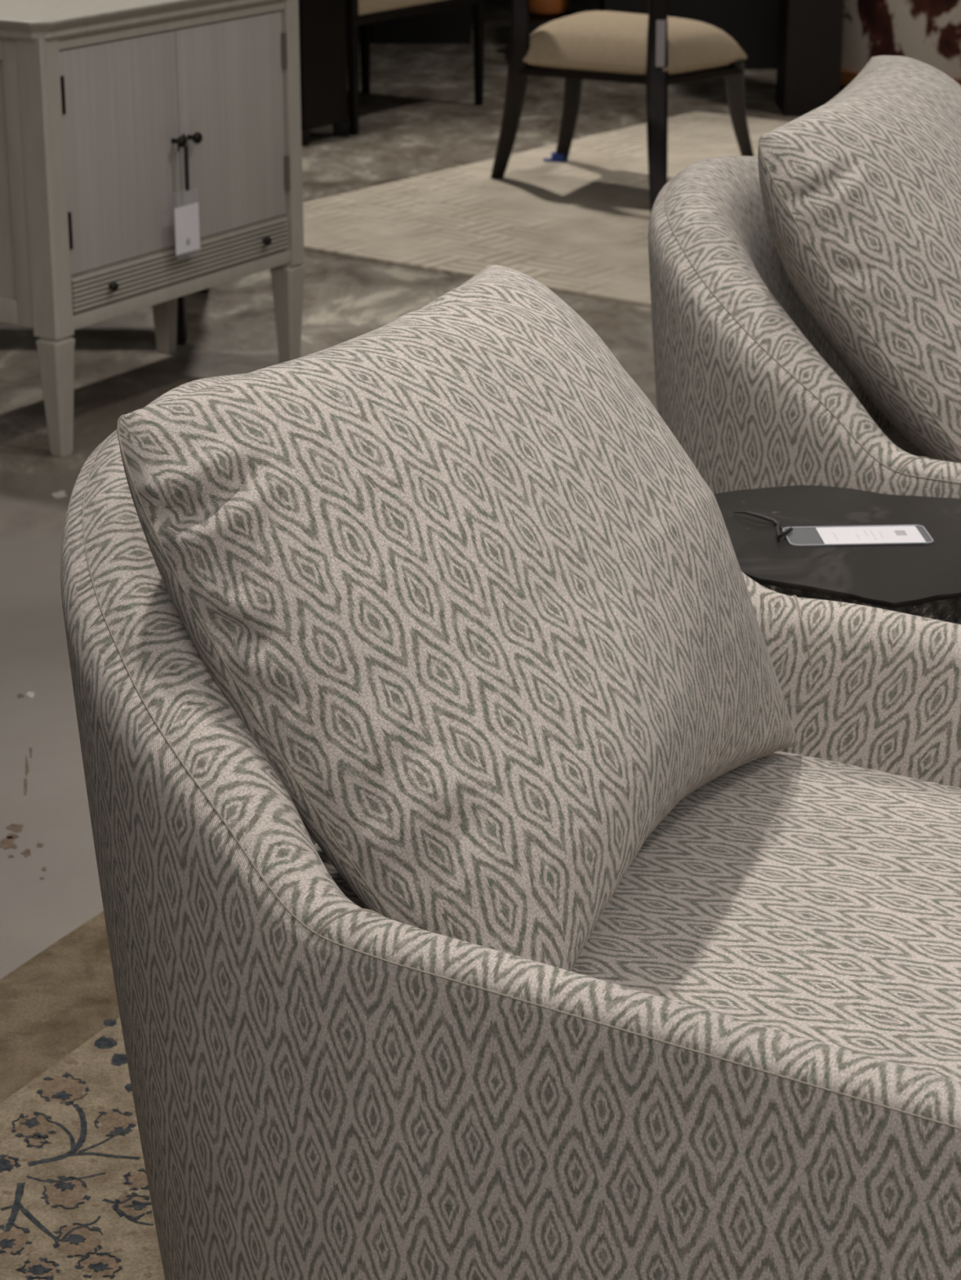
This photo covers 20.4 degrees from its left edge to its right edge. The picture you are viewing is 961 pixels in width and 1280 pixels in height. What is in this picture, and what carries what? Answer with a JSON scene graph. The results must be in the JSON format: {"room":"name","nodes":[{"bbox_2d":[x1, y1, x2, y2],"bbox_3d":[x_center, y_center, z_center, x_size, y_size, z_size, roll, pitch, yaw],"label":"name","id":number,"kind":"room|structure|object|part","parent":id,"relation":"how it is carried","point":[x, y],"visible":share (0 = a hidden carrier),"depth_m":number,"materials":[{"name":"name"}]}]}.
{"room":"store","nodes":[
{"label":"store","id":0,"kind":"room"},
{"bbox_2d":[0,0,846,979],"bbox_3d":[0.750,-0.416,5.654,10.500,0.121,15.900,0,20,0],"label":"floor","id":1,"kind":"structure","parent":0,"point":[419,115],"depth_m":6.18,"materials":[{"name":"concrete"}]},
{"bbox_2d":[0,911,164,1279],"bbox_3d":[-0.021,0.656,2.544,1.653,0.012,1.968,10,23,26],"label":"floral rug","id":2,"kind":"object","parent":1,"relation":"on","point":[75,1200],"visible":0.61,"depth_m":2.88,"materials":[{"name":"beige carpet"}]},
{"bbox_2d":[60,373,960,1279],"bbox_3d":[0.147,0.262,2.327,1.039,0.880,0.871,11,23,28],"label":"barrel armchair","id":3,"kind":"object","parent":2,"relation":"on","point":[748,1066],"visible":0.64,"depth_m":2.03,"materials":[{"name":"fabric"}]},
{"bbox_2d":[116,264,797,971],"bbox_3d":[0.020,-0.029,2.297,0.432,0.472,0.680,11,23,28],"label":"pillow","id":4,"kind":"object","parent":3,"relation":"on","point":[484,620],"visible":0.92,"depth_m":2.07,"materials":[{"name":"fabric"}]},
{"bbox_2d":[314,751,960,1081],"bbox_3d":[0.229,0.314,2.296,0.850,0.204,0.742,11,23,28],"label":"seat cushion","id":5,"kind":"object","parent":3,"relation":"on","point":[815,895],"depth_m":2.25,"materials":[{"name":"fabric"}]},
{"bbox_2d":[713,484,960,624],"bbox_3d":[0.413,0.173,2.976,0.368,0.598,0.410,0,20,0],"label":"side table","id":6,"kind":"object","parent":2,"relation":"on","point":[919,580],"visible":0.32,"depth_m":2.84,"materials":[{"name":"black stone"}]},
{"bbox_2d":[733,511,933,546],"bbox_3d":[0.384,-0.124,2.908,0.201,0.011,0.119,-1,20,-3],"label":"price tag","id":7,"kind":"object","parent":6,"relation":"on","point":[877,534],"visible":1,"depth_m":2.89,"materials":[{"name":"white paper"}]},
{"bbox_3d":[0.313,-0.127,2.917,0.029,0.011,0.104,-8,22,-21],"label":"tag cord","id":8,"kind":"part","parent":7,"relation":"part of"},
{"bbox_2d":[0,0,304,457],"bbox_3d":[-0.774,-0.923,5.611,0.437,0.862,0.892,12,23,29],"label":"base cabinet","id":9,"kind":"object","parent":1,"relation":"on","point":[98,97],"visible":0.97,"depth_m":5.36,"materials":[{"name":"grey paint"}]},
{"bbox_3d":[-1.023,-0.916,5.259,0.345,0.568,0.012,12,23,29],"label":"frame","id":10,"kind":"part","parent":9,"relation":"part of","materials":[{"name":"grey paint"}]},
{"bbox_3d":[-0.843,-0.877,5.175,0.060,0.584,0.050,12,23,29],"label":"corner post","id":11,"kind":"part","parent":9,"relation":"part of","materials":[{"name":"grey paint"}]},
{"bbox_3d":[-0.842,-0.489,5.320,0.061,0.248,0.061,12,23,29],"label":"leg","id":12,"kind":"part","parent":9,"relation":"part of","materials":[{"name":"grey paint"}]},
{"bbox_3d":[-0.739,-0.710,5.348,0.028,0.017,0.023,12,23,29],"label":"knob","id":13,"kind":"part","parent":9,"relation":"part of","materials":[{"name":"brown metal"}]},
{"bbox_3d":[-0.719,-0.977,5.325,0.016,0.435,0.366,12,23,29],"label":"door","id":14,"kind":"part","parent":9,"relation":"part of","materials":[{"name":"paint"}]},
{"bbox_3d":[-0.725,-0.782,6.118,0.061,0.248,0.061,12,23,29],"label":"leg","id":15,"kind":"part","parent":9,"relation":"part of","materials":[{"name":"grey paint"}]},
{"bbox_3d":[-0.619,-1.247,5.391,0.014,0.022,0.748,12,23,29],"label":"rail","id":16,"kind":"part","parent":9,"relation":"part of","materials":[{"name":"grey paint"}]},
{"bbox_3d":[-0.616,-1.018,5.441,0.036,0.024,0.024,12,23,29],"label":"knob","id":17,"kind":"part","parent":9,"relation":"part of","materials":[{"name":"brown metal"}]},
{"bbox_3d":[-0.621,-0.787,5.561,0.025,0.073,0.734,12,23,29],"label":"drawer","id":18,"kind":"part","parent":9,"relation":"part of","materials":[{"name":"grey paint"}]},
{"bbox_3d":[-0.619,-0.737,5.578,0.014,0.028,0.748,12,23,29],"label":"rail","id":19,"kind":"part","parent":9,"relation":"part of","materials":[{"name":"grey paint"}]},
{"bbox_2d":[173,133,200,258],"bbox_3d":[-0.608,-0.913,5.470,0.015,0.252,0.086,12,23,29],"label":"price tag","id":20,"kind":"object","parent":9,"relation":"hanging from","point":[186,218],"visible":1,"depth_m":5.48,"materials":[{"name":"white paper"}]},
{"bbox_3d":[-0.588,-1.033,5.484,0.036,0.024,0.024,12,23,29],"label":"knob","id":21,"kind":"part","parent":9,"relation":"part of","materials":[{"name":"brown metal"}]},
{"bbox_3d":[-0.527,-1.085,5.620,0.016,0.435,0.366,12,23,29],"label":"door","id":22,"kind":"part","parent":9,"relation":"part of","materials":[{"name":"paint"}]},
{"bbox_3d":[-0.465,-0.864,5.769,0.028,0.017,0.023,12,23,29],"label":"knob","id":23,"kind":"part","parent":9,"relation":"part of","materials":[{"name":"brown metal"}]},
{"bbox_3d":[-0.428,-0.722,5.954,0.061,0.248,0.061,12,23,29],"label":"leg","id":24,"kind":"part","parent":9,"relation":"part of","materials":[{"name":"grey paint"}]},
{"bbox_3d":[-0.427,-1.112,5.814,0.060,0.584,0.050,12,23,29],"label":"corner post","id":25,"kind":"part","parent":9,"relation":"part of","materials":[{"name":"grey paint"}]},
{"bbox_2d":[176,287,209,345],"bbox_3d":[-1.077,-1.133,6.387,0.790,0.720,0.628,0,20,0],"label":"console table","id":26,"kind":"object","parent":1,"relation":"on","point":[181,334],"visible":0.16,"depth_m":6.21,"materials":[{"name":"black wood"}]},
{"bbox_3d":[-0.722,-1.006,6.129,0.068,0.660,0.056,0,20,0],"label":"leg","id":27,"kind":"part","parent":26,"relation":"part of","materials":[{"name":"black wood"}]},
{"bbox_3d":[-0.722,-1.196,6.645,0.068,0.660,0.056,0,20,0],"label":"leg","id":28,"kind":"part","parent":26,"relation":"part of","materials":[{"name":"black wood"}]},
{"bbox_2d":[297,0,350,146],"bbox_3d":[-0.753,-2.158,8.842,0.620,0.950,0.303,13,24,31],"label":"chest","id":29,"kind":"object","parent":1,"relation":"on","point":[322,23],"visible":0.38,"depth_m":8.76,"materials":[{"name":"brown wood"}]},
{"bbox_2d":[345,0,484,135],"bbox_3d":[-0.423,-2.303,9.238,0.534,0.950,0.793,13,24,31],"label":"chair","id":30,"kind":"object","parent":1,"relation":"on","point":[362,13],"visible":0.62,"depth_m":9.06,"materials":[{"name":"black wood"}]},
{"bbox_3d":[-0.626,-2.224,8.927,0.518,0.245,0.036,13,24,31],"label":"arm","id":31,"kind":"part","parent":30,"relation":"part of","materials":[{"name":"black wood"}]},
{"bbox_3d":[-0.425,-1.889,8.908,0.032,0.400,0.032,13,24,31],"label":"leg","id":32,"kind":"part","parent":30,"relation":"part of","materials":[{"name":"black wood"}]},
{"bbox_3d":[-0.422,-2.202,9.759,0.032,0.400,0.032,13,24,31],"label":"leg","id":33,"kind":"part","parent":30,"relation":"part of","materials":[{"name":"black wood"}]},
{"bbox_3d":[-0.419,-2.272,9.246,0.512,0.115,0.777,13,24,31],"label":"seat","id":34,"kind":"part","parent":30,"relation":"part of","materials":[{"name":"beige fabric"}]},
{"bbox_3d":[-0.006,-2.106,9.499,0.032,0.400,0.032,13,24,31],"label":"leg","id":35,"kind":"part","parent":30,"relation":"part of","materials":[{"name":"black wood"}]},
{"bbox_2d":[302,111,789,307],"bbox_3d":[1.334,-1.145,7.444,3.403,0.012,2.582,15,25,34],"label":"area rug","id":36,"kind":"object","parent":1,"relation":"on","point":[578,225],"visible":0.49,"depth_m":7.60,"materials":[{"name":"beige carpet"}]},
{"bbox_2d":[543,151,567,161],"bbox_3d":[0.237,-1.527,8.430,0.075,0.025,0.040,0,20,0],"label":"tape","id":37,"kind":"object","parent":36,"relation":"on","point":[554,157],"visible":1,"depth_m":8.41,"materials":[{"name":"blue plastic"}]},
{"bbox_2d":[490,0,754,213],"bbox_3d":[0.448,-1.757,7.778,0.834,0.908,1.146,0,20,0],"label":"dining chair","id":38,"kind":"object","parent":36,"relation":"on","point":[617,46],"visible":0.97,"depth_m":7.69,"materials":[{"name":"brown wood"}]},
{"bbox_3d":[0.089,-1.790,7.867,0.087,0.908,0.338,-2,20,-6],"label":"leg","id":39,"kind":"part","parent":38,"relation":"part of","materials":[{"name":"brown wood"}]},
{"bbox_3d":[0.277,-1.658,8.263,0.066,0.388,0.309,-2,20,-4],"label":"leg","id":40,"kind":"part","parent":38,"relation":"part of","materials":[{"name":"brown wood"}]},
{"bbox_3d":[0.380,-1.750,7.812,0.650,0.145,0.466,17,26,38],"label":"seat","id":41,"kind":"part","parent":38,"relation":"part of","materials":[{"name":"beige fabric"}]},
{"bbox_3d":[0.501,-1.625,7.420,0.062,0.908,0.384,0,20,0],"label":"leg","id":42,"kind":"part","parent":38,"relation":"part of","materials":[{"name":"brown wood"}]},
{"bbox_2d":[655,20,665,66],"bbox_3d":[0.507,-1.681,7.517,0.026,0.130,0.002,0,20,0],"label":"price tag","id":43,"kind":"object","parent":38,"relation":"hanging from","point":[660,24],"visible":1,"depth_m":7.52,"materials":[{"name":"white paper"}]},
{"bbox_3d":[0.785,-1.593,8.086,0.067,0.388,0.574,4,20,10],"label":"leg","id":44,"kind":"part","parent":38,"relation":"part of","materials":[{"name":"brown wood"}]},
{"bbox_2d":[528,9,577,34],"bbox_3d":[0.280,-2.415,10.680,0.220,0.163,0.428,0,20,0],"label":"bench","id":45,"kind":"object","parent":1,"relation":"on","point":[535,22],"visible":0.07,"depth_m":10.57,"materials":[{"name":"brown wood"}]},
{"bbox_2d":[528,0,568,17],"bbox_3d":[0.262,-2.558,10.646,0.180,0.130,0.180,0,20,0],"label":"round cushion","id":46,"kind":"object","parent":45,"relation":"on","point":[545,8],"visible":0.92,"depth_m":10.59,"materials":[{"name":"orange leather"}]},
{"bbox_2d":[600,0,778,69],"bbox_3d":[0.825,-2.743,10.433,0.703,0.949,0.408,0,20,0],"label":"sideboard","id":47,"kind":"object","parent":1,"relation":"on","point":[753,24],"visible":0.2,"depth_m":10.34,"materials":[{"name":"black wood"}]},
{"bbox_2d":[648,155,960,498],"bbox_3d":[0.723,-0.157,3.498,1.039,0.880,0.871,9,22,23],"label":"barrel armchair","id":48,"kind":"object","parent":1,"relation":"on","point":[748,384],"visible":0.38,"depth_m":3.26,"materials":[{"name":"fabric"}]},
{"bbox_2d":[757,55,960,463],"bbox_3d":[0.610,-0.481,3.470,0.416,0.480,0.678,7,21,18],"label":"pillow","id":49,"kind":"object","parent":48,"relation":"on","point":[860,191],"visible":1,"depth_m":3.19,"materials":[{"name":"fabric"}]},
{"bbox_2d":[880,427,928,457],"bbox_3d":[0.809,-0.107,3.474,0.850,0.204,0.742,9,22,23],"label":"seat cushion","id":50,"kind":"object","parent":48,"relation":"on","point":[892,434],"depth_m":3.65,"materials":[{"name":"fabric"}]},
{"bbox_2d":[775,0,844,116],"bbox_3d":[1.158,-2.493,9.247,0.195,1.299,0.306,0,20,0],"label":"cabinet","id":51,"kind":"object","parent":1,"relation":"on","point":[810,41],"visible":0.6,"depth_m":9.27,"materials":[{"name":"brown wood"}]},
{"bbox_2d":[840,0,960,85],"bbox_3d":[1.673,-2.370,9.695,0.956,0.760,0.885,-3,20,-9],"label":"chair","id":52,"kind":"object","parent":1,"relation":"on","point":[928,32],"visible":0.59,"depth_m":9.40,"materials":[{"name":"cowhide"},{"name":"wood"}]}
]}

